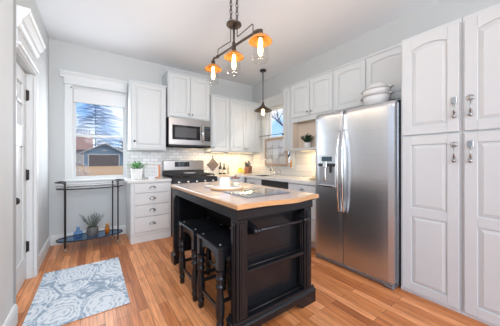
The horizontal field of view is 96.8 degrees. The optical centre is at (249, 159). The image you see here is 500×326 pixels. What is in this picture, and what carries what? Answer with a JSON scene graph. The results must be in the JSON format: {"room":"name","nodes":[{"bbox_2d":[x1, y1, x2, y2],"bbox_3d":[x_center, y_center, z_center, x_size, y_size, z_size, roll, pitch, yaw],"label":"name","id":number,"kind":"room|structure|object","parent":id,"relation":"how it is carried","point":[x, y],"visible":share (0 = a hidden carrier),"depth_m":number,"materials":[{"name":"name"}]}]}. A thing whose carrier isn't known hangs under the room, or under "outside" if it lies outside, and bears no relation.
{"room":"kitchen","nodes":[
{"label":"kitchen","id":0,"kind":"room"},
{"bbox_2d":[0,0,48,325],"bbox_3d":[-1.998,-0.250,1.861,0.166,2.900,2.946,0,0,-35],"label":"wall","id":1,"kind":"structure","parent":0,"point":[6,6],"depth_m":1.56,"materials":[{"name":"paint"}]},
{"bbox_2d":[2,304,17,325],"bbox_3d":[-1.399,1.129,1.175,0.020,0.142,1.135,0,0,-35],"label":"baseboard","id":2,"kind":"structure","parent":1,"relation":"attached to","point":[12,318],"depth_m":1.55,"materials":[{"name":"white paint"}]},
{"bbox_2d":[13,0,15,304],"bbox_3d":[-1.823,-0.250,1.608,0.160,2.900,0.110,0,0,-35],"label":"trim","id":3,"kind":"structure","parent":1,"relation":"attached to","point":[14,1],"depth_m":1.66,"materials":[{"name":"white paint"}]},
{"bbox_2d":[16,62,28,295],"bbox_3d":[-2.036,0.165,1.956,0.104,2.050,0.698,0,0,-35],"label":"door","id":4,"kind":"structure","parent":1,"relation":"in","point":[22,95],"depth_m":2.10,"materials":[{"name":"white paint"}]},
{"bbox_2d":[25,73,32,278],"bbox_3d":[-2.272,0.165,2.226,0.140,2.070,0.013,0,0,-35],"label":"trim","id":5,"kind":"structure","parent":1,"relation":"attached to","point":[29,77],"depth_m":2.25,"materials":[{"name":"white paint"}]},
{"bbox_2d":[16,5,45,74],"bbox_3d":[-1.983,-1.030,2.025,0.100,0.320,0.752,0,0,-35],"label":"trim","id":6,"kind":"structure","parent":1,"relation":"attached to","point":[30,43],"depth_m":1.89,"materials":[{"name":"white paint"}]},
{"bbox_2d":[33,75,38,276],"bbox_3d":[-2.224,0.165,2.305,0.030,2.070,0.085,0,0,-35],"label":"trim","id":7,"kind":"structure","parent":1,"relation":"attached to","point":[35,78],"depth_m":2.27,"materials":[{"name":"white paint"}]},
{"bbox_2d":[39,236,50,268],"bbox_3d":[-2.524,1.129,2.719,0.018,0.142,0.937,0,0,-35],"label":"baseboard","id":8,"kind":"structure","parent":1,"relation":"attached to","point":[42,254],"depth_m":2.70,"materials":[{"name":"white paint"}]},
{"bbox_2d":[86,226,98,236],"bbox_3d":[-2.204,0.994,3.108,0.140,0.125,0.140,0,0,-35],"label":"plant pot","id":9,"kind":"object","parent":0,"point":[91,231],"depth_m":3.06,"materials":[{"name":"grey ceramic"}]},
{"bbox_2d":[49,38,251,236],"bbox_3d":[-1.416,-0.250,4.150,3.760,2.900,0.120,0,0,-35],"label":"wall","id":10,"kind":"structure","parent":0,"point":[62,55],"depth_m":3.32,"materials":[{"name":"grey paint"}]},
{"bbox_2d":[51,225,125,245],"bbox_3d":[-2.406,1.129,3.366,0.922,0.142,0.018,0,0,-35],"label":"baseboard","id":11,"kind":"structure","parent":10,"relation":"attached to","point":[54,238],"depth_m":3.28,"materials":[{"name":"white paint"}]},
{"bbox_2d":[59,69,126,186],"bbox_3d":[-2.379,-0.438,3.429,0.845,1.675,0.185,0,0,-35],"label":"window","id":12,"kind":"structure","parent":10,"relation":"in","point":[72,95],"depth_m":3.32,"materials":[{"name":"white paint"}]},
{"bbox_2d":[73,88,125,107],"bbox_3d":[-2.312,-0.953,3.443,0.670,0.205,0.032,0,0,-35],"label":"roller shade","id":13,"kind":"object","parent":12,"relation":"attached to","point":[80,95],"depth_m":3.42,"materials":[{"name":"white fabric"}]},
{"bbox_2d":[127,79,166,150],"bbox_3d":[-1.693,-0.695,3.649,0.550,1.070,0.377,0,0,-35],"label":"upper cabinet","id":14,"kind":"object","parent":10,"relation":"attached to","point":[146,102],"visible":1,"depth_m":3.52,"materials":[{"name":"white paint"}]},
{"bbox_2d":[162,70,209,120],"bbox_3d":[-1.144,-1.103,4.025,0.780,0.775,0.397,0,0,-35],"label":"upper cabinet","id":15,"kind":"object","parent":10,"relation":"attached to","point":[187,96],"visible":0.99,"depth_m":3.86,"materials":[{"name":"white paint"}]},
{"bbox_2d":[166,117,210,147],"bbox_3d":[-1.125,-0.472,4.000,0.752,0.484,0.458,0,0,-35],"label":"microwave","id":16,"kind":"object","parent":15,"relation":"attached to","point":[180,132],"visible":0.98,"depth_m":3.83,"materials":[{"name":"metal"}]},
{"bbox_2d":[127,147,251,176],"bbox_3d":[-0.986,0.003,4.375,2.538,0.565,0.009,0,0,-35],"label":"backsplash","id":17,"kind":"structure","parent":10,"relation":"attached to","point":[233,162],"depth_m":4.25,"materials":[{"name":"tile"}]},
{"bbox_2d":[207,155,218,170],"bbox_3d":[-0.755,0.068,4.505,0.270,0.324,0.021,0,0,-35],"label":"pot holder","id":18,"kind":"object","parent":10,"relation":"hanging from","point":[212,164],"visible":1,"depth_m":4.49,"materials":[{"name":"fabric"}]},
{"bbox_2d":[204,94,229,151],"bbox_3d":[-0.654,-0.700,4.383,0.417,1.080,0.377,0,0,-35],"label":"upper cabinet","id":19,"kind":"object","parent":10,"relation":"attached to","point":[219,105],"visible":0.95,"depth_m":4.24,"materials":[{"name":"white paint"}]},
{"bbox_2d":[229,97,260,152],"bbox_3d":[-0.163,-0.700,4.725,0.824,1.080,0.367,0,0,-35],"label":"upper cabinet","id":20,"kind":"object","parent":10,"relation":"attached to","point":[244,123],"visible":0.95,"depth_m":4.57,"materials":[{"name":"white paint"}]},
{"bbox_2d":[36,0,437,85],"bbox_3d":[-0.110,-1.740,0.086,6.320,0.080,8.266,0,0,-35],"label":"ceiling","id":21,"kind":"structure","parent":0,"point":[186,35],"depth_m":2.85,"materials":[{"name":"paint"}]},
{"bbox_2d":[205,0,271,79],"bbox_3d":[-0.173,-1.264,2.236,0.200,0.870,1.100,0,0,-35],"label":"chandelier","id":22,"kind":"object","parent":21,"relation":"hanging from","point":[259,40],"visible":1,"depth_m":2.19,"materials":[{"name":"brown metal"}]},
{"bbox_2d":[257,29,263,37],"bbox_3d":[0.074,-1.080,1.887,0.060,0.079,0.105,0,0,-35],"label":"socket","id":23,"kind":"object","parent":22,"relation":"attached to","point":[258,30],"depth_m":1.86,"materials":[{"name":"brown metal"}]},
{"bbox_2d":[254,69,271,114],"bbox_3d":[0.245,-1.224,4.191,0.340,0.949,0.340,0,0,-35],"label":"pendant lamp","id":24,"kind":"object","parent":21,"relation":"hanging from","point":[262,109],"visible":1,"depth_m":4.19,"materials":[{"name":"metal"}]},
{"bbox_2d":[16,234,488,325],"bbox_3d":[-0.110,1.230,0.086,6.320,0.060,8.266,0,0,-35],"label":"floor","id":25,"kind":"structure","parent":0,"point":[157,296],"depth_m":1.94,"materials":[{"name":"brown wood"}]},
{"bbox_2d":[22,257,129,325],"bbox_3d":[-1.582,1.194,2.096,0.673,0.010,1.050,0,0,-35],"label":"area rug","id":26,"kind":"object","parent":25,"relation":"on","point":[64,296],"visible":1,"depth_m":1.98,"materials":[{"name":"fabric"}]},
{"bbox_2d":[54,179,123,252],"bbox_3d":[-2.224,0.743,3.118,0.797,0.912,0.351,0,0,-35],"label":"console table","id":27,"kind":"object","parent":25,"relation":"on","point":[117,182],"visible":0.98,"depth_m":3.06,"materials":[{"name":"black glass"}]},
{"bbox_2d":[58,185,116,188],"bbox_3d":[-2.224,0.381,3.118,0.744,0.008,0.330,0,0,-35],"label":"shelf","id":28,"kind":"object","parent":27,"relation":"attached to","point":[95,186],"depth_m":3.04,"materials":[{"name":"clear glass"}]},
{"bbox_2d":[79,212,103,236],"bbox_3d":[-2.224,0.887,3.119,0.268,0.338,0.219,0,0,-3],"label":"potted plant","id":29,"kind":"object","parent":27,"relation":"on","point":[93,230],"visible":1,"depth_m":3.08,"materials":[{"name":"green plant"}]},
{"bbox_2d":[105,223,109,233],"bbox_3d":[-2.060,0.987,3.204,0.060,0.139,0.059,0,0,-35],"label":"glass bottle","id":30,"kind":"object","parent":27,"relation":"on","point":[107,228],"visible":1,"depth_m":3.19,"materials":[{"name":"orange glass"}]},
{"bbox_2d":[126,181,170,243],"bbox_3d":[-1.624,0.766,3.535,0.559,0.868,0.642,0,0,-35],"label":"base cabinet","id":31,"kind":"object","parent":25,"relation":"on","point":[148,205],"visible":0.99,"depth_m":3.29,"materials":[{"name":"grey paint"}]},
{"bbox_2d":[123,176,171,183],"bbox_3d":[-1.640,0.310,3.526,0.603,0.044,0.621,0,0,-35],"label":"countertop","id":32,"kind":"structure","parent":31,"relation":"on","point":[129,180],"depth_m":3.30,"materials":[{"name":"white stone"}]},
{"bbox_2d":[126,161,147,178],"bbox_3d":[-1.727,0.148,3.424,0.346,0.278,0.299,0,0,37],"label":"potted plant","id":33,"kind":"object","parent":32,"relation":"on","point":[136,173],"visible":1,"depth_m":3.36,"materials":[{"name":"green plant"}]},
{"bbox_2d":[145,166,157,177],"bbox_3d":[-1.574,0.189,3.553,0.196,0.197,0.080,0,0,-27],"label":"sign","id":34,"kind":"object","parent":32,"relation":"on","point":[150,171],"visible":0.99,"depth_m":3.56,"materials":[{"name":"grey"}]},
{"bbox_2d":[151,165,160,176],"bbox_3d":[-1.551,0.188,3.665,0.140,0.200,0.025,0,0,-35],"label":"cutting board","id":35,"kind":"object","parent":32,"relation":"on","point":[159,166],"visible":0.5,"depth_m":3.69,"materials":[{"name":"orange wood"}]},
{"bbox_2d":[162,161,216,235],"bbox_3d":[-1.051,0.595,3.892,0.762,1.170,0.702,0,0,-35],"label":"range","id":36,"kind":"object","parent":25,"relation":"on","point":[175,170],"visible":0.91,"depth_m":3.91,"materials":[{"name":"metal"}]},
{"bbox_2d":[163,175,216,179],"bbox_3d":[-1.060,0.295,3.905,0.762,0.020,0.600,0,0,-35],"label":"cooktop","id":37,"kind":"object","parent":36,"relation":"in","point":[187,177],"depth_m":3.71,"materials":[{"name":"black metal"}]},
{"bbox_2d":[179,217,226,301],"bbox_3d":[-0.453,0.898,2.111,0.341,0.604,0.401,0,0,-35],"label":"bar stool","id":38,"kind":"object","parent":25,"relation":"on","point":[192,227],"visible":0.65,"depth_m":2.06,"materials":[{"name":"black paint"}]},
{"bbox_2d":[197,227,230,325],"bbox_3d":[-0.192,0.898,1.756,0.341,0.604,0.401,0,0,-35],"label":"bar stool","id":39,"kind":"object","parent":25,"relation":"on","point":[218,241],"visible":0.65,"depth_m":1.68,"materials":[{"name":"black paint"}]},
{"bbox_2d":[217,177,244,182],"bbox_3d":[-0.496,0.765,4.330,0.600,0.870,0.646,0,0,-35],"label":"base cabinet","id":40,"kind":"object","parent":25,"relation":"on","point":[242,179],"visible":0.02,"depth_m":4.18,"materials":[{"name":"grey paint"}]},
{"bbox_2d":[211,173,315,184],"bbox_3d":[0.238,0.309,3.803,1.200,0.042,2.336,0,0,-35],"label":"countertop","id":41,"kind":"structure","parent":40,"relation":"on","point":[283,178],"depth_m":3.71,"materials":[{"name":"white stone"}]},
{"bbox_2d":[222,164,225,173],"bbox_3d":[-0.525,0.180,4.491,0.069,0.215,0.068,0,0,-35],"label":"oil bottle","id":42,"kind":"object","parent":41,"relation":"on","point":[223,168],"visible":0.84,"depth_m":4.47,"materials":[{"name":"beige glass"}]},
{"bbox_2d":[244,161,251,173],"bbox_3d":[-0.048,0.150,4.779,0.110,0.276,0.150,0,0,35],"label":"knife block","id":43,"kind":"object","parent":41,"relation":"on","point":[248,168],"visible":1,"depth_m":4.75,"materials":[{"name":"brown wood"}]},
{"bbox_2d":[265,157,277,174],"bbox_3d":[0.442,0.115,4.346,0.243,0.344,0.184,0,0,22],"label":"faucet","id":44,"kind":"object","parent":41,"relation":"on","point":[268,157],"visible":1,"depth_m":4.35,"materials":[{"name":"metal"}]},
{"bbox_2d":[171,181,318,325],"bbox_3d":[-0.169,0.743,2.234,0.811,0.914,1.537,0,0,-35],"label":"kitchen island","id":45,"kind":"object","parent":25,"relation":"on","point":[271,234],"visible":0.84,"depth_m":1.73,"materials":[{"name":"black paint"}]},
{"bbox_2d":[171,181,318,209],"bbox_3d":[-0.168,0.303,2.235,0.807,0.034,1.537,0,0,-35],"label":"island countertop","id":46,"kind":"structure","parent":45,"relation":"on","point":[198,189],"depth_m":1.77,"materials":[{"name":"brown wood"}]},
{"bbox_2d":[205,185,243,190],"bbox_3d":[-0.245,0.273,2.225,0.330,0.023,0.386,0,0,-35],"label":"serving board","id":47,"kind":"object","parent":46,"relation":"on","point":[217,187],"visible":0.83,"depth_m":2.13,"materials":[{"name":"brown wood"}]},
{"bbox_2d":[219,175,229,186],"bbox_3d":[-0.251,0.209,2.174,0.096,0.108,0.096,0,0,-10],"label":"canister","id":48,"kind":"object","parent":47,"relation":"on","point":[223,180],"visible":1,"depth_m":2.13,"materials":[{"name":"white ceramic"}]},
{"bbox_2d":[231,175,239,185],"bbox_3d":[-0.144,0.207,2.195,0.088,0.112,0.088,0,0,-35],"label":"candle jar","id":49,"kind":"object","parent":47,"relation":"on","point":[235,177],"visible":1,"depth_m":2.16,"materials":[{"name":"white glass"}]},
{"bbox_2d":[223,188,289,197],"bbox_3d":[0.050,0.281,1.946,0.442,0.007,0.392,0,0,-35],"label":"glass cutting board","id":50,"kind":"object","parent":46,"relation":"on","point":[254,192],"visible":1,"depth_m":1.90,"materials":[{"name":"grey glass"}]},
{"bbox_2d":[248,285,302,315],"bbox_3d":[0.193,1.089,1.716,0.575,0.026,0.077,0,0,-35],"label":"shelf","id":51,"kind":"object","parent":45,"relation":"attached to","point":[299,291],"depth_m":1.70,"materials":[{"name":"black paint"}]},
{"bbox_2d":[248,249,303,273],"bbox_3d":[0.193,0.775,1.716,0.575,0.026,0.077,0,0,-35],"label":"shelf","id":52,"kind":"object","parent":45,"relation":"attached to","point":[266,264],"depth_m":1.70,"materials":[{"name":"black paint"}]},
{"bbox_2d":[246,178,261,184],"bbox_3d":[0.295,0.765,4.214,0.650,0.870,0.460,0,0,-35],"label":"base cabinet","id":53,"kind":"object","parent":25,"relation":"on","point":[248,180],"visible":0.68,"depth_m":4.02,"materials":[{"name":"grey paint"}]},
{"bbox_2d":[261,179,287,188],"bbox_3d":[0.602,0.767,3.754,0.641,0.865,0.625,0,0,-35],"label":"dishwasher","id":54,"kind":"object","parent":25,"relation":"on","point":[277,184],"visible":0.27,"depth_m":3.55,"materials":[{"name":"metal"}]},
{"bbox_2d":[288,182,315,248],"bbox_3d":[0.972,0.765,3.260,0.646,0.870,0.590,0,0,-35],"label":"base cabinet","id":55,"kind":"object","parent":25,"relation":"on","point":[291,186],"visible":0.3,"depth_m":2.96,"materials":[{"name":"grey paint"}]},
{"bbox_2d":[316,99,400,289],"bbox_3d":[1.335,0.315,2.584,0.805,1.770,0.892,0,0,-35],"label":"refrigerator","id":56,"kind":"object","parent":25,"relation":"on","point":[358,149],"visible":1,"depth_m":2.27,"materials":[{"name":"metal"}]},
{"bbox_2d":[360,82,393,104],"bbox_3d":[1.361,-0.701,2.396,0.222,0.258,0.343,0,0,-35],"label":"casserole dish","id":57,"kind":"object","parent":56,"relation":"on","point":[377,92],"visible":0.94,"depth_m":2.31,"materials":[{"name":"white ceramic"}]},
{"bbox_2d":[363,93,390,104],"bbox_3d":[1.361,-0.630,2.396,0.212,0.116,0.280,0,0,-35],"label":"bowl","id":58,"kind":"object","parent":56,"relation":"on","point":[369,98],"depth_m":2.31,"materials":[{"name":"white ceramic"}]},
{"bbox_2d":[401,18,461,313],"bbox_3d":[1.778,0.043,2.077,0.695,2.315,0.418,0,0,-35],"label":"pantry cabinet","id":59,"kind":"object","parent":25,"relation":"on","point":[431,60],"visible":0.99,"depth_m":1.87,"materials":[{"name":"white paint"}]},
{"bbox_2d":[462,3,499,325],"bbox_3d":[2.021,0.043,1.734,0.695,2.315,0.418,0,0,-35],"label":"pantry cabinet","id":60,"kind":"object","parent":25,"relation":"on","point":[480,29],"visible":1,"depth_m":1.64,"materials":[{"name":"white paint"}]},
{"bbox_2d":[252,0,499,176],"bbox_3d":[2.456,-0.250,1.827,0.120,2.900,8.146,0,0,-35],"label":"wall","id":61,"kind":"structure","parent":0,"point":[440,12],"depth_m":2.90,"materials":[{"name":"grey paint"}]},
{"bbox_2d":[260,93,295,168],"bbox_3d":[0.575,-0.557,4.430,0.185,1.435,0.990,0,0,-35],"label":"window","id":62,"kind":"structure","parent":61,"relation":"in","point":[275,100],"depth_m":4.61,"materials":[{"name":"white paint"}]},
{"bbox_2d":[252,147,315,176],"bbox_3d":[0.732,0.003,4.153,0.009,0.565,2.337,0,0,-35],"label":"backsplash","id":63,"kind":"structure","parent":61,"relation":"attached to","point":[305,160],"depth_m":3.98,"materials":[{"name":"tile"}]},
{"bbox_2d":[282,85,296,150],"bbox_3d":[0.736,-0.700,3.823,0.381,1.080,0.212,0,0,-35],"label":"upper cabinet","id":64,"kind":"object","parent":61,"relation":"attached to","point":[286,133],"visible":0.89,"depth_m":3.73,"materials":[{"name":"white paint"}]},
{"bbox_2d":[290,69,333,150],"bbox_3d":[1.022,-0.700,3.419,0.381,1.080,0.822,0,0,-35],"label":"upper cabinet","id":65,"kind":"object","parent":61,"relation":"attached to","point":[311,97],"visible":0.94,"depth_m":3.39,"materials":[{"name":"white paint"}]},
{"bbox_2d":[301,134,313,147],"bbox_3d":[0.888,-0.302,3.475,0.225,0.227,0.220,0,0,-35],"label":"potted plant","id":66,"kind":"object","parent":65,"relation":"in","point":[307,139],"visible":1,"depth_m":3.45,"materials":[{"name":"green plant"}]},
{"bbox_2d":[333,43,400,111],"bbox_3d":[1.518,-0.940,2.718,0.381,0.600,0.939,0,0,-35],"label":"upper cabinet","id":67,"kind":"object","parent":61,"relation":"attached to","point":[352,78],"visible":0.6,"depth_m":2.65,"materials":[{"name":"white paint"}]},
{"bbox_3d":[0.488,-0.505,4.424,0.043,0.028,1.087,0,0,-35],"label":"curtain rod","id":68,"kind":"object","parent":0,"visible":0},
{"bbox_2d":[265,137,287,165],"bbox_3d":[0.508,-0.202,4.383,0.026,0.634,0.660,0,0,-35],"label":"window panel","id":69,"kind":"object","parent":68,"relation":"hanging from","point":[273,146],"visible":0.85,"depth_m":4.38,"materials":[{"name":"brown wood"}]},
{"label":"outside","id":70,"kind":"structure","parent":0,"visible":0},
{"bbox_2d":[76,163,289,175],"bbox_3d":[-41.731,1.450,59.008,120.000,1.100,135.454,0,0,-35],"label":"ground","id":71,"kind":"structure","parent":70,"point":[96,170],"depth_m":26.98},
{"bbox_2d":[76,156,91,175],"bbox_3d":[-7.556,0.686,9.960,1.073,1.788,1.112,0,0,45],"label":"bare shrub","id":72,"kind":"object","parent":71,"relation":"on","point":[78,170],"visible":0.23,"depth_m":9.97,"materials":[{"name":"plant"}]},
{"bbox_2d":[76,137,92,164],"bbox_3d":[-39.015,-2.000,46.509,10.000,6.000,9.200,0,0,-35],"label":"house","id":73,"kind":"structure","parent":71,"relation":"on","point":[82,143],"depth_m":45.78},
{"bbox_2d":[76,104,122,150],"bbox_3d":[-45.076,-12.500,63.884,21.400,27.000,22.620,0,0,-35],"label":"spruce tree","id":74,"kind":"object","parent":71,"relation":"on","point":[92,115],"visible":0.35,"depth_m":64.30,"materials":[{"name":"blue plant"}]},
{"bbox_2d":[81,143,122,165],"bbox_3d":[-27.419,-0.975,41.732,6.640,4.050,7.790,0,0,-34],"label":"garage","id":75,"kind":"structure","parent":71,"relation":"on","point":[104,154],"depth_m":38.77,"materials":[{"name":"blue wood"}]},
{"bbox_2d":[272,110,289,157],"bbox_3d":[3.353,-1.132,14.790,4.197,5.710,4.224,0,0,-35],"label":"bare tree","id":76,"kind":"object","parent":71,"relation":"on","point":[280,123],"visible":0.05,"depth_m":15.17,"materials":[{"name":"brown plant"}]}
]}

